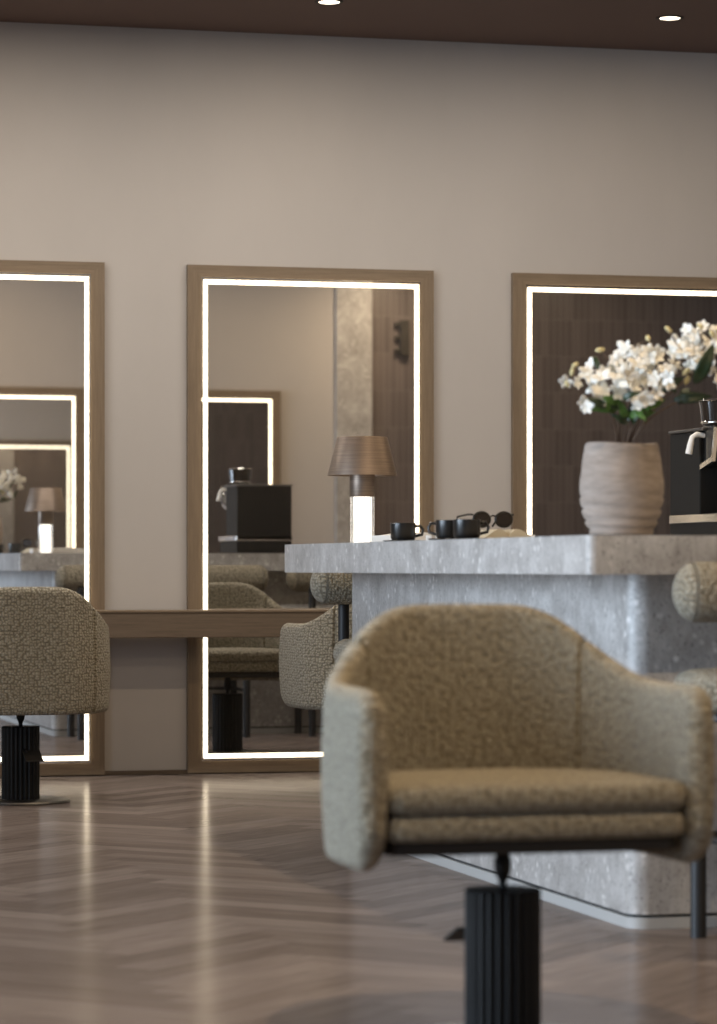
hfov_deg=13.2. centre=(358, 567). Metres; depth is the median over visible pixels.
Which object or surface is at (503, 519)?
sunglasses
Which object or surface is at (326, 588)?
counter stool
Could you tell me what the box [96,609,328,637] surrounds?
console shelf
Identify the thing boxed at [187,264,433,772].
wall mirror
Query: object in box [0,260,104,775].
wall mirror
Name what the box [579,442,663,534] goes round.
clay vase
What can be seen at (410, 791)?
seat cushion
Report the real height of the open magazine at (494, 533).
0.034 m
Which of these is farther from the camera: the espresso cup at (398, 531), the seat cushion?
the espresso cup at (398, 531)
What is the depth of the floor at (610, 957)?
7.75 m
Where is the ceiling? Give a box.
[0,0,716,53]
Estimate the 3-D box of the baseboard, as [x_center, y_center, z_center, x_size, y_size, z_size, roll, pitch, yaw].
[-2.185,0.891,13.189,8.820,0.018,0.012,0,0,-15]
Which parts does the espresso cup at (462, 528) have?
handle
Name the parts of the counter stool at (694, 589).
backrest, seat, leg, foot rail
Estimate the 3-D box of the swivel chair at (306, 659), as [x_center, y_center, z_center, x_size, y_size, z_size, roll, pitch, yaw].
[0.086,0.486,12.271,0.690,0.828,0.545,0,0,-18]
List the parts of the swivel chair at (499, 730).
plate, under plate, seat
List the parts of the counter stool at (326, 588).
backrest, seat, leg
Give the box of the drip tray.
[669,513,716,523]
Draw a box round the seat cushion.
[387,768,685,815]
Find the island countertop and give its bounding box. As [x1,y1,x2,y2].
[285,535,716,573]
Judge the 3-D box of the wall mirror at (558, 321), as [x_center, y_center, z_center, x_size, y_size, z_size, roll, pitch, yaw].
[1.229,-0.213,14.064,1.115,2.218,0.039,0,0,-15]
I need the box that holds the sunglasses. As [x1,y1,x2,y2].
[456,511,513,527]
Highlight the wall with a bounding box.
[0,22,716,770]
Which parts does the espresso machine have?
plate, hopper lid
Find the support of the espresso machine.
on the island countertop
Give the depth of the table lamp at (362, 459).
10.20 m
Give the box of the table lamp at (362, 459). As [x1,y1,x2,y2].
[327,436,396,542]
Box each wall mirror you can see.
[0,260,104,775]
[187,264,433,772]
[511,273,716,536]
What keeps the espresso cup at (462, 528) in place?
on the island countertop
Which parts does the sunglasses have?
temple arm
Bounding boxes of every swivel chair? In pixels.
[0,587,109,805]
[279,604,351,709]
[321,604,715,1023]
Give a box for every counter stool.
[310,573,351,662]
[672,562,716,937]
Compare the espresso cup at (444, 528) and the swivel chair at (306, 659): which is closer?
the espresso cup at (444, 528)
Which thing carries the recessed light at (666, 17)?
in the ceiling
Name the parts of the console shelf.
shelf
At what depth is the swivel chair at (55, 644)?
11.69 m
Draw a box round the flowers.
[558,320,716,442]
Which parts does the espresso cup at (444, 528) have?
handle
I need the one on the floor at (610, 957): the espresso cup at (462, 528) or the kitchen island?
the kitchen island
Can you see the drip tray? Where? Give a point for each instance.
(674, 518)
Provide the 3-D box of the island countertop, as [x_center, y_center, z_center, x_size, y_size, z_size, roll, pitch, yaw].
[1.475,-0.031,9.320,2.746,0.094,3.187,0,0,-15]
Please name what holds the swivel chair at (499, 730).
on the floor at (610, 957)
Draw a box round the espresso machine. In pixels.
[668,398,716,534]
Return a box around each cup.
[383,523,423,540]
[427,520,453,539]
[445,519,489,539]
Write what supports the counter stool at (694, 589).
on the floor at (610, 957)
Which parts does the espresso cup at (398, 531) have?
handle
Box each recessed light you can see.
[315,0,343,4]
[656,15,683,20]
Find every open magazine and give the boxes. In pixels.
[372,532,430,541]
[426,535,534,539]
[479,529,530,537]
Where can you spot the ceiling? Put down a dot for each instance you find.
(604, 24)
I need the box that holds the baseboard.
[0,770,320,776]
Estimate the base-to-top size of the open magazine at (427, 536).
0.033 m
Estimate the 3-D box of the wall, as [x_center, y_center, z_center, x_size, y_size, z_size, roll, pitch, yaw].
[-2.254,-0.725,13.255,8.920,3.249,0.150,0,0,-15]
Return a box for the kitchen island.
[285,535,716,928]
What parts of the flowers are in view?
stem, stem, stem, stem, stem, stem, stem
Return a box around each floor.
[0,772,716,1023]

